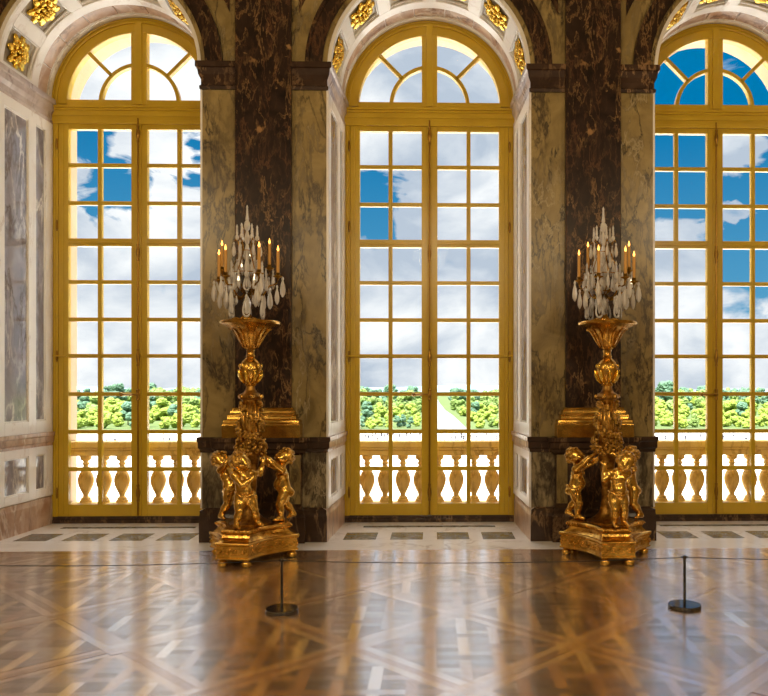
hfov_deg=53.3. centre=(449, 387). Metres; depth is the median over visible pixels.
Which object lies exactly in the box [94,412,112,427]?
tree
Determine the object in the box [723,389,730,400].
tree
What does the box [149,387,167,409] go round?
tree
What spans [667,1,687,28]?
rosette
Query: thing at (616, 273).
crystal pendant
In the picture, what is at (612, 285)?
crystal pendant
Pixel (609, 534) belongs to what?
torchere
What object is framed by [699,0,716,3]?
rosette
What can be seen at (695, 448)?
balustrade
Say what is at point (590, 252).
crystal pendant
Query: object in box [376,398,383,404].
tree
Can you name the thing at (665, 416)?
tree
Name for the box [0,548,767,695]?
floor
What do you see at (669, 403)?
tree
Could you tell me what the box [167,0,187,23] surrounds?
rosette
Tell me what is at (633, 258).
candle
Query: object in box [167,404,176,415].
tree
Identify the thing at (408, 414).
tree
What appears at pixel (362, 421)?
tree
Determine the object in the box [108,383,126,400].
tree
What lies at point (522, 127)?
trim
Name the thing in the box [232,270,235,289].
crystal pendant
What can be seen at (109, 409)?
tree
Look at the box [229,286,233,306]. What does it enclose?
crystal pendant
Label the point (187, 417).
tree
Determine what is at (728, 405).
tree
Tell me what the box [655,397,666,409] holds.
tree
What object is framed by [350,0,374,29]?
rosette
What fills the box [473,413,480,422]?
tree
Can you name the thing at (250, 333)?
bowl
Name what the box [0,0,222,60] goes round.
trim
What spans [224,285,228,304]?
crystal pendant
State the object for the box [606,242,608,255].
crystal pendant
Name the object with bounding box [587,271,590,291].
crystal pendant
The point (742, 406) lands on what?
tree
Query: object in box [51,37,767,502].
wall
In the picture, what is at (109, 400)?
tree
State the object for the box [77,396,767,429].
lawn
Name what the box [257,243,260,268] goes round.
candle
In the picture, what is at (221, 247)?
candle
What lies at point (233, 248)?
crystal pendant
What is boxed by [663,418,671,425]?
tree
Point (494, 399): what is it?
tree
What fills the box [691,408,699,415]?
tree
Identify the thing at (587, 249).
candle
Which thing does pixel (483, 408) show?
tree
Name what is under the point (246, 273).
crystal pendant
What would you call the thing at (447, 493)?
gravel ground
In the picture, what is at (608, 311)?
crystal pendant
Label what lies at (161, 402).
tree
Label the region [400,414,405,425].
tree
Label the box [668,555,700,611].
barrier post
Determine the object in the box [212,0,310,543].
pilaster
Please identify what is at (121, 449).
balustrade
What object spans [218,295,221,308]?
crystal pendant
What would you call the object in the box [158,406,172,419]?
tree
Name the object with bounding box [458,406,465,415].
tree
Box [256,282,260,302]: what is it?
crystal pendant
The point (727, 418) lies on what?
tree
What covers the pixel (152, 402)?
tree
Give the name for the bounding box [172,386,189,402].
tree
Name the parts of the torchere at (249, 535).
sash, sash, stem, moulding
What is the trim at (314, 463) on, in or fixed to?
attached to the wall at (218, 106)
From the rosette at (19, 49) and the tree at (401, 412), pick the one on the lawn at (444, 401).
the tree at (401, 412)
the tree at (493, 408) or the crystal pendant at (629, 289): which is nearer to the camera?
the crystal pendant at (629, 289)
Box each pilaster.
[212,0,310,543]
[547,0,642,541]
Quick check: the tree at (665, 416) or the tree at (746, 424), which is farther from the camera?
the tree at (665, 416)
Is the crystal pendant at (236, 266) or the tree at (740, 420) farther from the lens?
the tree at (740, 420)
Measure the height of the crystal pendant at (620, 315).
0.271 m
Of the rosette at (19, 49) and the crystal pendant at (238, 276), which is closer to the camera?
the crystal pendant at (238, 276)
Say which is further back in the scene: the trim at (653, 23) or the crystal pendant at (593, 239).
the trim at (653, 23)
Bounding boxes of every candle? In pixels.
[217,251,220,276]
[220,242,223,266]
[224,244,226,271]
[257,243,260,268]
[268,238,270,264]
[276,247,279,272]
[577,251,580,276]
[586,243,589,267]
[597,245,599,272]
[624,246,626,272]
[627,242,630,266]
[632,252,635,277]
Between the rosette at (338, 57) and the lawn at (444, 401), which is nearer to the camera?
the rosette at (338, 57)
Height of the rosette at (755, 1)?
0.181 m
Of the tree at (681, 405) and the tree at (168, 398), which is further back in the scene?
the tree at (168, 398)
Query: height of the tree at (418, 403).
7.049 m
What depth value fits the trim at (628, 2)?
10.02 m
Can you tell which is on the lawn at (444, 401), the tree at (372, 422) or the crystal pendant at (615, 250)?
the tree at (372, 422)
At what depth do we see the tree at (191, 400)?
255.43 m
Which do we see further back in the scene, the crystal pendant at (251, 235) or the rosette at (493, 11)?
the rosette at (493, 11)
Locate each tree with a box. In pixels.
[77,396,89,412]
[77,413,83,428]
[78,410,87,426]
[84,396,105,412]
[86,408,97,419]
[87,415,97,426]
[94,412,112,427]
[104,385,111,391]
[104,397,115,404]
[104,403,119,418]
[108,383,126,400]
[112,412,124,426]
[115,401,124,420]
[120,401,130,424]
[125,412,130,426]
[149,382,157,389]
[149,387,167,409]
[149,396,156,410]
[149,411,155,423]
[150,398,170,420]
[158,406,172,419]
[158,417,170,428]
[165,390,173,403]
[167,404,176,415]
[169,413,184,427]
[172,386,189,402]
[183,396,198,419]
[183,403,195,418]
[183,411,190,426]
[190,413,199,427]
[195,399,199,413]
[360,386,371,397]
[360,396,367,411]
[360,409,370,421]
[360,419,364,426]
[361,401,372,415]
[365,417,371,426]
[366,396,376,413]
[368,420,376,428]
[373,413,380,420]
[374,402,387,416]
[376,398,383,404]
[376,419,382,426]
[380,385,397,403]
[385,396,396,408]
[387,406,398,416]
[393,396,406,406]
[393,415,402,426]
[397,404,405,414]
[397,411,406,422]
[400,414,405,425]
[404,390,417,403]
[405,403,416,414]
[406,411,413,421]
[406,417,413,427]
[407,386,418,391]
[412,418,419,425]
[413,391,421,404]
[413,412,421,421]
[414,400,421,412]
[450,396,465,409]
[451,387,464,399]
[456,399,465,413]
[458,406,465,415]
[471,389,479,399]
[471,401,479,412]
[471,411,476,420]
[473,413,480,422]
[475,418,484,427]
[477,403,486,413]
[480,396,496,410]
[484,410,491,421]
[487,389,498,406]
[487,404,498,413]
[488,417,494,426]
[493,419,498,427]
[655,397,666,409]
[655,403,664,418]
[656,380,672,410]
[659,412,665,421]
[659,415,669,425]
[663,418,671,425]
[665,389,688,410]
[665,410,672,418]
[671,399,689,416]
[678,409,687,418]
[678,414,687,427]
[685,391,692,410]
[687,413,698,426]
[690,391,697,405]
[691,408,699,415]
[694,389,704,408]
[696,386,704,390]
[697,408,704,420]
[699,416,704,425]
[700,402,704,409]
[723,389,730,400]
[723,391,740,403]
[723,399,738,415]
[723,412,732,426]
[727,410,737,415]
[732,415,737,425]
[734,416,744,426]
[735,402,747,416]
[741,411,749,420]
[742,419,749,427]
[745,390,759,403]
[745,397,756,415]
[748,417,759,424]
[757,388,764,401]
[758,408,767,422]
[758,417,764,426]
[761,391,767,403]
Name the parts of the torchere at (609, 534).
sash, moulding, stem, sash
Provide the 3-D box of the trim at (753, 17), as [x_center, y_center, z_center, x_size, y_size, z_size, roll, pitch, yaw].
[4.018,-4.875,10.748,2.698,1.349,1.367,0,0,-1]
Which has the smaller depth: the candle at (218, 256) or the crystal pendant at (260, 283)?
the crystal pendant at (260, 283)
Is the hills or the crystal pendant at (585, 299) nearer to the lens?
the crystal pendant at (585, 299)
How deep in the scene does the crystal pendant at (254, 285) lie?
8.76 m
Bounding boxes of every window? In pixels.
[52,18,201,523]
[344,21,513,522]
[653,24,767,520]
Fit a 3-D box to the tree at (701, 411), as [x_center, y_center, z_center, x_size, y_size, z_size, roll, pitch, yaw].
[76.849,8.486,229.830,4.080,4.788,4.281,0,0,16]
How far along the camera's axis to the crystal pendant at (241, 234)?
8.84 m
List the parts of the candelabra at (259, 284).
arm, arm, arm, crystal stem, arm, arm, arm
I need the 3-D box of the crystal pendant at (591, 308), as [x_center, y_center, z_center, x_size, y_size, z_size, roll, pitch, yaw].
[1.715,-0.952,9.219,0.096,0.271,0.035,0,0,-36]
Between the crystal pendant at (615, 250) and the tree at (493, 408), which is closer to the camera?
the crystal pendant at (615, 250)
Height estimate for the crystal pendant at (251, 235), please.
0.190 m
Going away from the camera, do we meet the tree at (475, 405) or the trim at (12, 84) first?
the trim at (12, 84)
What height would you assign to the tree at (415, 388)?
18.119 m
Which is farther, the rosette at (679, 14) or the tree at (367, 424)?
the tree at (367, 424)
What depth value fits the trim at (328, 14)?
9.94 m
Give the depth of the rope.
6.81 m
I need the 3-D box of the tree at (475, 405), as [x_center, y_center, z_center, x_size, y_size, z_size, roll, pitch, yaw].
[9.915,8.408,297.817,3.848,6.610,4.480,0,0,20]
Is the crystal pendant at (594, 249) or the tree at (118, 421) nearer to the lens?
the crystal pendant at (594, 249)
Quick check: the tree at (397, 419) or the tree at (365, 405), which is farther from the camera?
the tree at (365, 405)
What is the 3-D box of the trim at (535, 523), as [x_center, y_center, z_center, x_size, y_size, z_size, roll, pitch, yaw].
[1.869,1.780,10.658,1.779,0.440,1.449,0,0,-1]
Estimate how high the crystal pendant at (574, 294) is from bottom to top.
0.246 m
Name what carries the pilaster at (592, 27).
on the floor at (669, 534)
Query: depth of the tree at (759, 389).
815.12 m
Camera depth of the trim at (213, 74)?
9.90 m
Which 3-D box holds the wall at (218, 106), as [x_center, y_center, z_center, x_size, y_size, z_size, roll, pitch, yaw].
[-0.281,-3.300,10.659,13.800,10.600,1.366,0,0,-1]
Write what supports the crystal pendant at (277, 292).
attached to the candelabra at (259, 284)
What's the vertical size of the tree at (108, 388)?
21.316 m
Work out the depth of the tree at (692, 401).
440.58 m
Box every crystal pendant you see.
[211,281,216,300]
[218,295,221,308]
[219,276,223,296]
[223,289,228,308]
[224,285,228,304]
[229,260,232,278]
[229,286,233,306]
[229,304,232,317]
[232,242,235,255]
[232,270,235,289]
[235,225,238,239]
[235,259,237,273]
[237,269,240,286]
[238,240,241,254]
[240,223,243,238]
[240,259,243,272]
[242,294,250,316]
[243,278,249,290]
[244,205,249,230]
[244,259,248,277]
[250,224,253,238]
[250,258,253,272]
[252,241,254,254]
[252,268,256,288]
[253,285,257,306]
[255,226,258,240]
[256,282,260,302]
[258,273,262,294]
[260,295,264,317]
[261,262,263,279]
[264,271,267,290]
[267,288,272,308]
[271,270,274,288]
[275,285,278,303]
[280,277,284,296]
[572,281,576,300]
[577,289,581,308]
[583,288,587,309]
[585,264,587,280]
[585,297,587,318]
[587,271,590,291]
[588,300,593,319]
[589,245,592,258]
[591,272,594,288]
[592,228,595,242]
[593,242,595,256]
[595,225,598,240]
[595,304,603,317]
[596,277,599,297]
[596,293,600,305]
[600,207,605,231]
[600,251,602,267]
[604,224,607,239]
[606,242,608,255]
[606,271,609,287]
[606,299,610,318]
[608,228,611,242]
[608,252,611,267]
[610,273,614,291]
[611,226,614,241]
[611,260,614,271]
[613,295,619,317]
[614,243,617,256]
[614,261,617,278]
[615,272,618,289]
[617,287,621,308]
[618,306,621,319]
[620,272,623,291]
[622,286,627,305]
[623,289,628,309]
[627,277,631,297]
[631,290,634,308]
[636,282,640,302]
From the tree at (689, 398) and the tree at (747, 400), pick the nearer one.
the tree at (747, 400)
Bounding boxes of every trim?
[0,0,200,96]
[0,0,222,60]
[0,62,55,451]
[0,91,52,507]
[0,496,51,540]
[195,60,348,452]
[199,495,344,542]
[200,90,201,507]
[202,452,325,508]
[224,0,229,11]
[299,0,304,11]
[305,0,551,63]
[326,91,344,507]
[327,0,529,95]
[510,63,659,451]
[513,93,530,506]
[514,494,655,540]
[531,452,652,506]
[551,0,557,13]
[626,0,633,15]
[633,0,681,64]
[653,94,654,506]
[654,0,767,64]
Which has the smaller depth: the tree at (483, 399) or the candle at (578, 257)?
the candle at (578, 257)
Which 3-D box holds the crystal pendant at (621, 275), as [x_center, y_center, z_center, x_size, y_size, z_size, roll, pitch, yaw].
[2.058,-1.262,9.045,0.059,0.240,0.051,0,0,2]
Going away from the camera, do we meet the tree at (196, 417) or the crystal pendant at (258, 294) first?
the crystal pendant at (258, 294)
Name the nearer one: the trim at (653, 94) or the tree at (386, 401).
the trim at (653, 94)
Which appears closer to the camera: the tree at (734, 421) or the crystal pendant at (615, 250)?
the crystal pendant at (615, 250)
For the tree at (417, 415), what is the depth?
232.68 m
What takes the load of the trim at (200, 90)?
attached to the wall at (218, 106)
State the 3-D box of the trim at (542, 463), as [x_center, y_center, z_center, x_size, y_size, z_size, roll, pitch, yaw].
[1.883,1.205,10.028,1.612,0.730,0.032,0,0,-1]
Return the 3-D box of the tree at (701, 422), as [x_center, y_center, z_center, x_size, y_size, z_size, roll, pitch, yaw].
[67.721,8.968,201.999,2.742,2.997,2.614,0,0,29]
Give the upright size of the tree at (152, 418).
4.739 m
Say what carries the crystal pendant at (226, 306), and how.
attached to the candelabra at (259, 284)
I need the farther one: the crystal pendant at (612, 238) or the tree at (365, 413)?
the tree at (365, 413)
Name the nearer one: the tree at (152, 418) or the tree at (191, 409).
the tree at (152, 418)
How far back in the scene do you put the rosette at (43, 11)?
10.25 m
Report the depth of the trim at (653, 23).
10.00 m
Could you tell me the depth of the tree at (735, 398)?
332.08 m
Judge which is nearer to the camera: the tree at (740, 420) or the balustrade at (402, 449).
the balustrade at (402, 449)
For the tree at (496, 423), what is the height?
2.584 m
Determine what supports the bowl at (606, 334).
on the torchere at (609, 534)
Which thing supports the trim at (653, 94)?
attached to the wall at (218, 106)
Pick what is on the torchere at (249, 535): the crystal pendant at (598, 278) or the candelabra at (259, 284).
the candelabra at (259, 284)
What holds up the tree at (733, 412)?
on the lawn at (444, 401)
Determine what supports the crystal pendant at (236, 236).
on the candelabra at (259, 284)
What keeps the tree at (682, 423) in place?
on the lawn at (444, 401)
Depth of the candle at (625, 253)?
8.80 m
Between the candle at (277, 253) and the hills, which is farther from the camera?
the hills
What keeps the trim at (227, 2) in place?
attached to the wall at (218, 106)
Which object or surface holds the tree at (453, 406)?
on the lawn at (444, 401)
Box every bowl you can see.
[220,319,280,349]
[577,320,636,349]
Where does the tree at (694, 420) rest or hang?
on the lawn at (444, 401)
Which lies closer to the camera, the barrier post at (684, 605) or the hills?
the barrier post at (684, 605)
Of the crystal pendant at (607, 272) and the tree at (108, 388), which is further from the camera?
the tree at (108, 388)
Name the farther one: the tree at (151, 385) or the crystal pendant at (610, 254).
the tree at (151, 385)
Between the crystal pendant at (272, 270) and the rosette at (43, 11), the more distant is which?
the rosette at (43, 11)
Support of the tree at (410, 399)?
on the lawn at (444, 401)
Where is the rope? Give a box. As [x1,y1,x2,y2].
[0,557,767,565]
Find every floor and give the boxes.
[0,521,767,551]
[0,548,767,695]
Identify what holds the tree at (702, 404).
on the lawn at (444, 401)
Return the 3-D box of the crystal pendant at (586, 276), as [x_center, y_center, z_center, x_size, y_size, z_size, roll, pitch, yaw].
[1.635,-1.382,9.033,0.054,0.220,0.047,0,0,-6]
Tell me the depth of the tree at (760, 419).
200.19 m
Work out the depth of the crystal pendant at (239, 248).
8.81 m
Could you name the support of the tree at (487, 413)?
on the lawn at (444, 401)
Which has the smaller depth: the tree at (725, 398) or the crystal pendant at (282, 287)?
the crystal pendant at (282, 287)
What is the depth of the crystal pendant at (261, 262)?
8.89 m
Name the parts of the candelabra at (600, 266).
arm, arm, crystal stem, arm, arm, arm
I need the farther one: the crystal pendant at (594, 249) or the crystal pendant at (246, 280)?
the crystal pendant at (594, 249)
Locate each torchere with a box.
[209,319,298,567]
[559,320,650,565]
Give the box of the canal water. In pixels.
[437,399,465,428]
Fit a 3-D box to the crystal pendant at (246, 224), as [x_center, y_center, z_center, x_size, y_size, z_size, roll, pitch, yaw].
[-2.385,-2.006,8.960,0.071,0.309,0.071,0,0,-24]
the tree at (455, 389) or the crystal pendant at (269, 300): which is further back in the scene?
the tree at (455, 389)
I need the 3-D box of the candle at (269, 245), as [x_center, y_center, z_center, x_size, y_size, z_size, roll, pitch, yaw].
[-2.183,-1.645,9.224,0.037,0.345,0.037,0,0,-1]
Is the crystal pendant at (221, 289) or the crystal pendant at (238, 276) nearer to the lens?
the crystal pendant at (221, 289)
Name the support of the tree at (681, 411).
on the lawn at (444, 401)
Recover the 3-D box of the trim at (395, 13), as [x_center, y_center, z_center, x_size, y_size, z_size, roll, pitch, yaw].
[-0.281,-4.875,10.654,2.698,1.349,1.367,0,0,-1]
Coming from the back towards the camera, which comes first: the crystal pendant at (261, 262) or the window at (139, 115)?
the window at (139, 115)
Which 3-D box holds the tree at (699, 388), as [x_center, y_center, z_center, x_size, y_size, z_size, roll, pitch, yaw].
[190.485,7.252,570.676,13.658,18.025,11.731,0,0,38]
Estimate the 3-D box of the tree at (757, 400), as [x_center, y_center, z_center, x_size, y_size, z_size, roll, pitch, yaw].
[170.288,7.411,426.160,8.357,13.342,9.729,0,0,-24]
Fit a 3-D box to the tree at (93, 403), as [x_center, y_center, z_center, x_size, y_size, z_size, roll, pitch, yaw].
[-116.115,6.565,250.491,9.403,9.663,9.383,0,0,15]
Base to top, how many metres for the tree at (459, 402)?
7.543 m
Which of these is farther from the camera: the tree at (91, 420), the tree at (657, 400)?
the tree at (657, 400)
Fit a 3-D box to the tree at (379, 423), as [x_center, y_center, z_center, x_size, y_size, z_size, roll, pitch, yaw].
[-18.650,9.388,202.406,2.117,2.141,2.246,0,0,-37]
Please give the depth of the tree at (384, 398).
570.43 m
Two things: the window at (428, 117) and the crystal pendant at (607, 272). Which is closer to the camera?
the crystal pendant at (607, 272)
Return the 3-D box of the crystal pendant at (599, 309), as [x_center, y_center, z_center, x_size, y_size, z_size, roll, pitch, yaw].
[1.750,-0.952,8.866,0.096,0.271,0.035,0,0,24]
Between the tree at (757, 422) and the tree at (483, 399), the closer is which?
the tree at (757, 422)
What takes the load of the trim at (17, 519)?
attached to the wall at (218, 106)
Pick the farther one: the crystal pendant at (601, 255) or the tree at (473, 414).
the tree at (473, 414)
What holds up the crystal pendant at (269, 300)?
attached to the candelabra at (259, 284)
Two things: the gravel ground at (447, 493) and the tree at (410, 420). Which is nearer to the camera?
the gravel ground at (447, 493)
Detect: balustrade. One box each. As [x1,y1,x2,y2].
[71,440,199,503]
[360,440,498,502]
[655,440,767,501]
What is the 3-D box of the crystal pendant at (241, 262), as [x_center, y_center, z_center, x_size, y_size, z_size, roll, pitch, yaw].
[-2.419,-1.430,8.850,0.035,0.185,0.050,0,0,17]
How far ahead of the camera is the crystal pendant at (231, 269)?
8.81 m
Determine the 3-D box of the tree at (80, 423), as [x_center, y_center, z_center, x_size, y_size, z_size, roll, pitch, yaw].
[-92.821,8.185,188.535,3.885,4.484,3.703,0,0,2]
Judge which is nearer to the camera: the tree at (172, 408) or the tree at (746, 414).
the tree at (172, 408)
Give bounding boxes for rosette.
[7,33,29,71]
[26,0,60,26]
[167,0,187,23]
[332,36,343,73]
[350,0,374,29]
[483,0,507,30]
[514,38,525,74]
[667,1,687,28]
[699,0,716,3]
[753,0,767,3]
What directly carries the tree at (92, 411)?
on the lawn at (444, 401)
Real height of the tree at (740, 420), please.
3.152 m
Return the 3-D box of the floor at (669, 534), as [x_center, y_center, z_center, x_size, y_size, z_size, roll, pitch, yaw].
[-0.277,2.149,10.434,13.800,0.302,2.056,0,0,-1]
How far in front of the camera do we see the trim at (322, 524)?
9.86 m
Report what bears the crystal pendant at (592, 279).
attached to the candelabra at (600, 266)
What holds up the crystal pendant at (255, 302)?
attached to the candelabra at (259, 284)
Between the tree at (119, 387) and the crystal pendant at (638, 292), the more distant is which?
the tree at (119, 387)
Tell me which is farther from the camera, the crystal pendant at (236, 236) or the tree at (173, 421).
the tree at (173, 421)
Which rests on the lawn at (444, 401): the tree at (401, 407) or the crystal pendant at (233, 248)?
the tree at (401, 407)
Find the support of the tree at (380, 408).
on the lawn at (444, 401)
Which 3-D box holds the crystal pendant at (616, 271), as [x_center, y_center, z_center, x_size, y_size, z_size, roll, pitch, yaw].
[1.951,-1.382,8.890,0.047,0.220,0.054,0,0,-36]
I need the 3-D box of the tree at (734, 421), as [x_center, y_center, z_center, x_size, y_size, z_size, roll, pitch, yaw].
[77.200,8.974,206.134,3.347,3.110,3.154,0,0,14]
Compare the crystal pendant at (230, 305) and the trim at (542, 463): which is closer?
the crystal pendant at (230, 305)
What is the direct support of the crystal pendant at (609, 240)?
on the candelabra at (600, 266)
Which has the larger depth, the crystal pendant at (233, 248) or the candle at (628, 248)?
the candle at (628, 248)
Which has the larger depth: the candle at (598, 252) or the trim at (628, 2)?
the trim at (628, 2)
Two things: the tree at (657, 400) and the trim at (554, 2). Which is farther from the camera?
the tree at (657, 400)
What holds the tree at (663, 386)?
on the lawn at (444, 401)
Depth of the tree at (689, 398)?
437.15 m
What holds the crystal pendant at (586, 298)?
attached to the candelabra at (600, 266)
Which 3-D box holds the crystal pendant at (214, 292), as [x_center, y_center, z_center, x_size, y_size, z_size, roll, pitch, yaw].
[-2.750,-1.132,8.882,0.067,0.246,0.046,0,0,-12]
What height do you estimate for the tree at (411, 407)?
6.104 m
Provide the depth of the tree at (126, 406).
212.95 m
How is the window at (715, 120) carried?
in the wall at (218, 106)
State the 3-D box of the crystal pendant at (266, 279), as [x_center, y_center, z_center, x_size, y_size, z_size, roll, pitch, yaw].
[-2.160,-1.262,8.965,0.059,0.240,0.051,0,0,-1]
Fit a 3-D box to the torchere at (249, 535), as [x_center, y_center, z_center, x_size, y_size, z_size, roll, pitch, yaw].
[-2.297,0.608,9.000,0.995,2.785,1.162,0,0,-22]
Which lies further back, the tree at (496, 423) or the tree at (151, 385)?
the tree at (151, 385)
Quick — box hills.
[77,385,767,391]
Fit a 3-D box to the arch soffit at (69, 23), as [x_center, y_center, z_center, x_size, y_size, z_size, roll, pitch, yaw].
[-4.580,-4.875,10.560,2.698,1.349,1.367,0,0,-1]
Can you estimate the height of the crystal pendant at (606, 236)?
0.190 m
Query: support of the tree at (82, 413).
on the lawn at (444, 401)
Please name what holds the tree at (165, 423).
on the lawn at (444, 401)
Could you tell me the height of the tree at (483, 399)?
10.206 m
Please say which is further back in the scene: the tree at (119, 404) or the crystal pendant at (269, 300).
the tree at (119, 404)
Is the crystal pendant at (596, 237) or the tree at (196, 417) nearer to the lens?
the crystal pendant at (596, 237)
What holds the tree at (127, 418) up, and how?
on the lawn at (444, 401)
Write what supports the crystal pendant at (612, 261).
on the candelabra at (600, 266)
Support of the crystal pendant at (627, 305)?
attached to the candelabra at (600, 266)
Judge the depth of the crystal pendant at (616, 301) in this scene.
8.87 m
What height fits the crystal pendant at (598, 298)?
0.236 m
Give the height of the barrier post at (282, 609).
0.478 m
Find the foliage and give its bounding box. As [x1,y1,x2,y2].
[77,387,762,400]
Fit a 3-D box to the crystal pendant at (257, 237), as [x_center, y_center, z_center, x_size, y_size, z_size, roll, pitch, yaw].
[-2.273,-1.832,8.985,0.047,0.190,0.041,0,0,-13]
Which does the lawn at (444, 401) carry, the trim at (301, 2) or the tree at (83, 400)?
the tree at (83, 400)
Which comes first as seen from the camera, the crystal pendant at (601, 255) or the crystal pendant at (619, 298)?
the crystal pendant at (619, 298)
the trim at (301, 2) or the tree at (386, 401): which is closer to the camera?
the trim at (301, 2)
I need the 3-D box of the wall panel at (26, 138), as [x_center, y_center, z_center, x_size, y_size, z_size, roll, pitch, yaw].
[-5.880,-1.160,10.532,0.032,5.460,1.359,0,0,1]
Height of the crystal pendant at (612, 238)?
0.190 m
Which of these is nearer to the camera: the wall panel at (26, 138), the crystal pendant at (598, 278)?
the crystal pendant at (598, 278)
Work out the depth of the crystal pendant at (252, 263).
8.86 m
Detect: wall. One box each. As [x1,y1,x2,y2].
[2,0,767,508]
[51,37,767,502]
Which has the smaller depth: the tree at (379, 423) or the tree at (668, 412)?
the tree at (379, 423)
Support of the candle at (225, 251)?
on the candelabra at (259, 284)
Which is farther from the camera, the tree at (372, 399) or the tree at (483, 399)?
the tree at (483, 399)
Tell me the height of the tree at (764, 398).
11.291 m
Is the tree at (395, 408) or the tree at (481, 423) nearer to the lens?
the tree at (481, 423)
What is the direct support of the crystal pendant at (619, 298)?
attached to the candelabra at (600, 266)
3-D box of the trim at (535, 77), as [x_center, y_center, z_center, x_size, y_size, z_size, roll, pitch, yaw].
[1.869,-1.700,10.662,1.895,5.080,1.434,0,0,-1]
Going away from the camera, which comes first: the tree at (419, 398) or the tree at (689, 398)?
the tree at (689, 398)
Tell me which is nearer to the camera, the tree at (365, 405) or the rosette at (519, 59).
the rosette at (519, 59)
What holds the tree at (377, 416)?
on the lawn at (444, 401)
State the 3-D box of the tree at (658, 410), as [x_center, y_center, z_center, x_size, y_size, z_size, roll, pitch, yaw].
[75.311,8.419,273.129,5.306,6.075,5.567,0,0,-12]
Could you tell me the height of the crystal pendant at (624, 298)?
0.236 m
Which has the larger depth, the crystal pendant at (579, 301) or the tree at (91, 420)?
the tree at (91, 420)
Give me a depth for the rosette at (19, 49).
10.23 m
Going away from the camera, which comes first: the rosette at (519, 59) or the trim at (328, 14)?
the trim at (328, 14)
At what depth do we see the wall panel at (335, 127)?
10.52 m
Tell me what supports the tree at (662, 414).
on the lawn at (444, 401)
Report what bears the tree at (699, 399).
on the lawn at (444, 401)
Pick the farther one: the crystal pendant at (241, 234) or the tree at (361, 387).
the tree at (361, 387)
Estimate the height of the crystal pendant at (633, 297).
0.236 m
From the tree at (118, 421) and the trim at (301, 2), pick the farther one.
the tree at (118, 421)
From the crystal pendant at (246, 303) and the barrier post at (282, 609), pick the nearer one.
the barrier post at (282, 609)
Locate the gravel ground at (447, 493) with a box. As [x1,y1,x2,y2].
[77,433,767,501]
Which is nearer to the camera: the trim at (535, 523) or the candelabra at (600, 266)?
the candelabra at (600, 266)
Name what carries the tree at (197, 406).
on the lawn at (444, 401)
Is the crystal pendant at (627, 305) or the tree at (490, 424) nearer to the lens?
the crystal pendant at (627, 305)
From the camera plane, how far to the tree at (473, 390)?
569.88 m
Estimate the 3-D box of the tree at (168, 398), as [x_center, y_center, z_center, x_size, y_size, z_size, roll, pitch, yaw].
[-162.759,7.905,438.357,9.513,13.172,11.974,0,0,33]
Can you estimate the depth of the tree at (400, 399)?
372.91 m
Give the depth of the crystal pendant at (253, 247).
8.84 m
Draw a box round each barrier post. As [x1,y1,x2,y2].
[265,558,297,616]
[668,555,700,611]
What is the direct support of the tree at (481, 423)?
on the lawn at (444, 401)
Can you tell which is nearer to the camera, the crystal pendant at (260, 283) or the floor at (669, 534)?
the crystal pendant at (260, 283)
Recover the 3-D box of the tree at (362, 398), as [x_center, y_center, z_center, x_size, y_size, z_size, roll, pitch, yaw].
[-42.174,8.217,372.238,8.196,9.864,6.511,0,0,23]
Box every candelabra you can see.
[211,205,284,318]
[572,207,640,319]
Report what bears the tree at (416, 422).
on the lawn at (444, 401)
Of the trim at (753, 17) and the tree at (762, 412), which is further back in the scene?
the tree at (762, 412)

